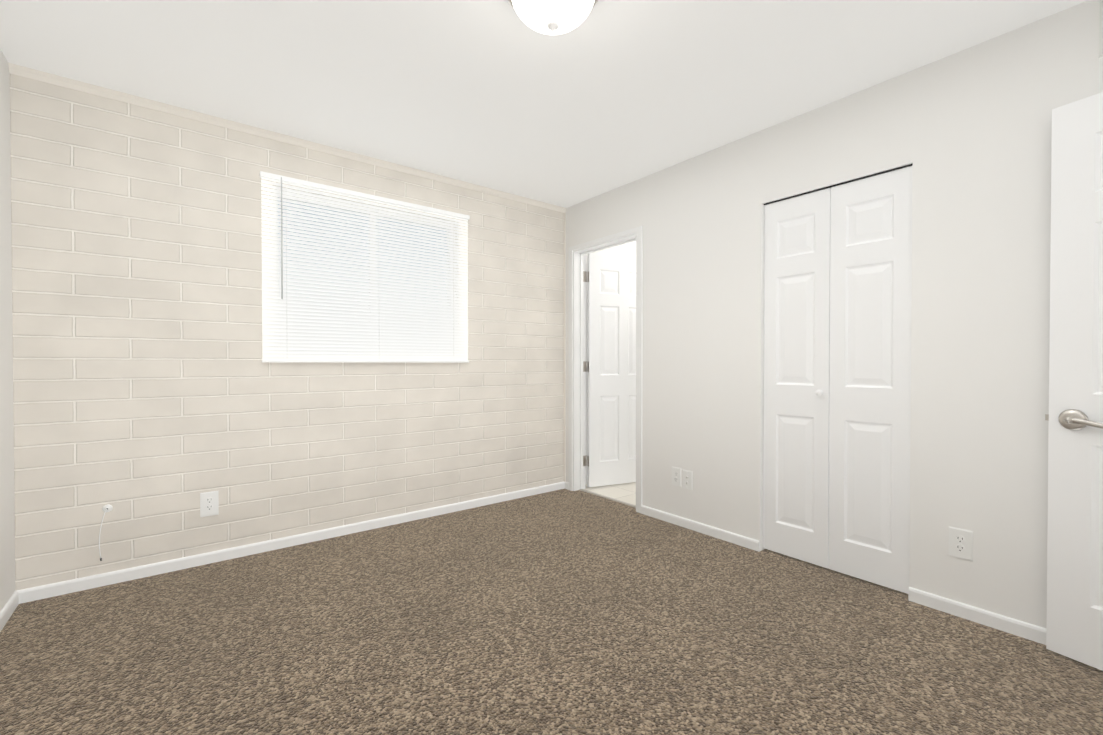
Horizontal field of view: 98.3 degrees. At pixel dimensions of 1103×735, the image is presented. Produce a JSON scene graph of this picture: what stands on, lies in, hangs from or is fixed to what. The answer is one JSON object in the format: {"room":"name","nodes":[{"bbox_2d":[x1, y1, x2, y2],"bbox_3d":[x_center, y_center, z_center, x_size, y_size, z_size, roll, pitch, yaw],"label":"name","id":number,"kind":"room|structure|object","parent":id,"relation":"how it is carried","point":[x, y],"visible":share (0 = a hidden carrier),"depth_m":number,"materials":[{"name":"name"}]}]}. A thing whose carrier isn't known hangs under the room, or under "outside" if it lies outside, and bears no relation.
{"room":"empty bedroom","nodes":[
{"label":"empty bedroom","id":0,"kind":"room"},
{"bbox_2d":[0,49,15,611],"bbox_3d":[-1.267,-0.152,0.540,0.150,2.590,4.000,0,1,-38],"label":"wall","id":1,"kind":"structure","parent":0,"point":[7,546],"depth_m":2.08,"materials":[{"name":"white paint"}]},
{"bbox_2d":[0,590,18,631],"bbox_3d":[-1.265,1.061,0.681,0.012,0.060,3.800,0,1,-38],"label":"baseboard","id":2,"kind":"structure","parent":1,"relation":"attached to","point":[9,608],"depth_m":2.05,"materials":[{"name":"white wood"}]},
{"bbox_2d":[10,74,563,589],"bbox_3d":[-0.555,-0.184,3.766,5.350,2.590,0.200,0,1,-38],"label":"brick wall","id":3,"kind":"structure","parent":0,"point":[154,396],"depth_m":2.60,"materials":[{"name":"beige brick"}]},
{"bbox_2d":[99,504,112,560],"bbox_3d":[-2.197,0.814,2.350,0.051,0.272,0.018,0,1,-38],"label":"cable","id":4,"kind":"object","parent":3,"relation":"attached to","point":[107,508],"visible":1,"depth_m":2.35,"materials":[{"name":"white plastic"}]},
{"bbox_2d":[200,491,218,516],"bbox_3d":[-1.873,0.747,2.611,0.082,0.132,0.008,0,1,-38],"label":"duplex electrical outlet","id":5,"kind":"object","parent":3,"relation":"attached to","point":[209,503],"visible":1,"depth_m":2.61,"materials":[{"name":"white plastic"}]},
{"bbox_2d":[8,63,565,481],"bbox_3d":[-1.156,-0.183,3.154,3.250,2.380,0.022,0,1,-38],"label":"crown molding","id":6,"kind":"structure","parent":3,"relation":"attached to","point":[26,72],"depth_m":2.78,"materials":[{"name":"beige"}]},
{"bbox_2d":[17,482,564,603],"bbox_3d":[-1.159,1.037,3.170,3.250,0.060,0.012,0,1,-38],"label":"baseboard","id":7,"kind":"structure","parent":3,"relation":"attached to","point":[75,585],"depth_m":2.72,"materials":[{"name":"white wood"}]},
{"bbox_2d":[273,189,454,321],"bbox_3d":[-1.214,-0.574,3.233,1.200,1.000,0.040,0,1,-38],"label":"window","id":8,"kind":"structure","parent":3,"relation":"in","point":[361,229],"depth_m":3.20,"materials":[{"name":"white glass"}]},
{"bbox_2d":[260,171,469,362],"bbox_3d":[-1.140,-0.578,3.142,1.335,1.090,0.047,0,1,-38],"label":"window blind","id":9,"kind":"object","parent":8,"relation":"attached to","point":[289,334],"visible":0.85,"depth_m":3.07,"materials":[{"name":"white plastic"}]},
{"bbox_2d":[0,0,1087,207],"bbox_3d":[0.683,-1.414,2.215,5.300,0.100,4.150,0,1,-38],"label":"ceiling","id":10,"kind":"structure","parent":0,"point":[604,96],"depth_m":2.15,"materials":[{"name":"white paint"}]},
{"bbox_2d":[508,0,597,34],"bbox_3d":[0.005,-1.260,1.654,0.344,0.196,0.344,0,1,-38],"label":"ceiling light fixture","id":11,"kind":"object","parent":10,"relation":"attached to","point":[552,17],"visible":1,"depth_m":1.64,"materials":[{"name":"white glass"}]},
{"bbox_2d":[0,489,1102,734],"bbox_3d":[0.230,1.105,1.885,4.150,0.050,4.150,0,1,-38],"label":"floor carpet","id":12,"kind":"object","parent":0,"point":[562,611],"visible":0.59,"depth_m":1.84,"materials":[{"name":"brown carpet"}]},
{"bbox_2d":[585,482,635,504],"bbox_3d":[1.371,1.082,4.177,1.825,0.050,1.550,0,1,-38],"label":"floor","id":13,"kind":"structure","parent":0,"point":[625,492],"depth_m":4.07,"materials":[{"name":"beige tile"}]},
{"bbox_2d":[586,241,635,483],"bbox_3d":[0.919,-0.144,4.787,1.770,2.490,0.012,0,1,-38],"label":"wall","id":14,"kind":"structure","parent":0,"point":[628,249],"depth_m":4.48,"materials":[{"name":"white paint"}]},
{"bbox_2d":[565,0,1102,628],"bbox_3d":[1.401,-0.098,2.632,0.130,2.740,4.000,0,1,-38],"label":"wall","id":15,"kind":"structure","parent":0,"point":[967,132],"depth_m":2.14,"materials":[{"name":"white paint"}]},
{"bbox_2d":[565,482,568,489],"bbox_3d":[0.131,1.027,4.148,0.012,0.060,0.065,0,1,-38],"label":"baseboard","id":16,"kind":"structure","parent":15,"relation":"attached to","point":[567,485],"depth_m":4.14,"materials":[{"name":"white wood"}]},
{"bbox_2d":[569,226,642,512],"bbox_3d":[0.461,0.015,3.834,0.153,2.090,0.820,0,1,-38],"label":"trim","id":17,"kind":"structure","parent":15,"relation":"attached to","point":[577,366],"depth_m":4.08,"materials":[{"name":"white wood"}]},
{"bbox_2d":[579,489,635,507],"bbox_3d":[0.469,1.056,3.851,0.035,0.008,0.700,0,1,-38],"label":"trim","id":18,"kind":"structure","parent":15,"relation":"attached to","point":[612,499],"depth_m":3.84,"materials":[{"name":"beige wood"}]},
{"bbox_2d":[587,253,635,486],"bbox_3d":[0.639,0.023,4.277,0.696,2.030,0.167,0,1,-23],"label":"bathroom door","id":19,"kind":"structure","parent":15,"relation":"in","point":[611,373],"depth_m":4.21,"materials":[{"name":"white wood"}]},
{"bbox_2d":[672,467,681,486],"bbox_3d":[0.847,0.741,3.236,0.008,0.125,0.078,0,1,-38],"label":"duplex electrical outlet","id":20,"kind":"object","parent":15,"relation":"attached to","point":[676,476],"visible":1,"depth_m":3.23,"materials":[{"name":"white plastic"}]},
{"bbox_2d":[682,469,692,489],"bbox_3d":[0.900,0.747,3.165,0.012,0.125,0.078,0,1,-38],"label":"jack","id":21,"kind":"object","parent":15,"relation":"attached to","point":[687,479],"visible":1,"depth_m":3.16,"materials":[{"name":"white plastic"}]},
{"bbox_2d":[641,505,759,551],"bbox_3d":[0.933,1.037,3.125,0.012,0.060,0.895,0,1,-38],"label":"baseboard","id":22,"kind":"structure","parent":15,"relation":"attached to","point":[737,539],"depth_m":3.06,"materials":[{"name":"white wood"}]},
{"bbox_2d":[763,166,911,593],"bbox_3d":[1.453,0.057,2.497,0.065,2.002,0.708,0,1,-38],"label":"bifold closet doors","id":23,"kind":"structure","parent":15,"relation":"in","point":[837,354],"depth_m":2.45,"materials":[{"name":"white wood"}]},
{"bbox_2d":[764,163,912,204],"bbox_3d":[1.471,-0.944,2.501,0.052,0.006,0.712,0,1,-38],"label":"trim","id":24,"kind":"structure","parent":15,"relation":"attached to","point":[890,170],"depth_m":2.44,"materials":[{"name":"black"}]},
{"bbox_2d":[948,527,972,560],"bbox_3d":[1.768,0.763,2.062,0.008,0.128,0.080,0,1,-38],"label":"duplex electrical outlet","id":25,"kind":"object","parent":15,"relation":"attached to","point":[960,543],"visible":1,"depth_m":2.06,"materials":[{"name":"white plastic"}]},
{"bbox_2d":[908,587,1046,644],"bbox_3d":[2.055,1.051,1.695,0.012,0.060,1.300,0,1,-38],"label":"baseboard","id":26,"kind":"structure","parent":15,"relation":"attached to","point":[1028,631],"depth_m":2.01,"materials":[{"name":"white wood"}]},
{"bbox_2d":[1045,92,1102,670],"bbox_3d":[2.068,0.053,1.441,0.141,2.030,0.833,0,1,-26],"label":"entry door","id":27,"kind":"structure","parent":15,"relation":"in","point":[1074,417],"depth_m":1.73,"materials":[{"name":"white wood"}]},
{"bbox_2d":[1099,0,1102,57],"bbox_3d":[2.097,-1.238,1.621,0.008,0.210,0.308,0,1,-38],"label":"air vent","id":28,"kind":"object","parent":15,"relation":"in","point":[1101,28],"visible":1,"depth_m":1.74,"materials":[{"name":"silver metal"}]}
]}

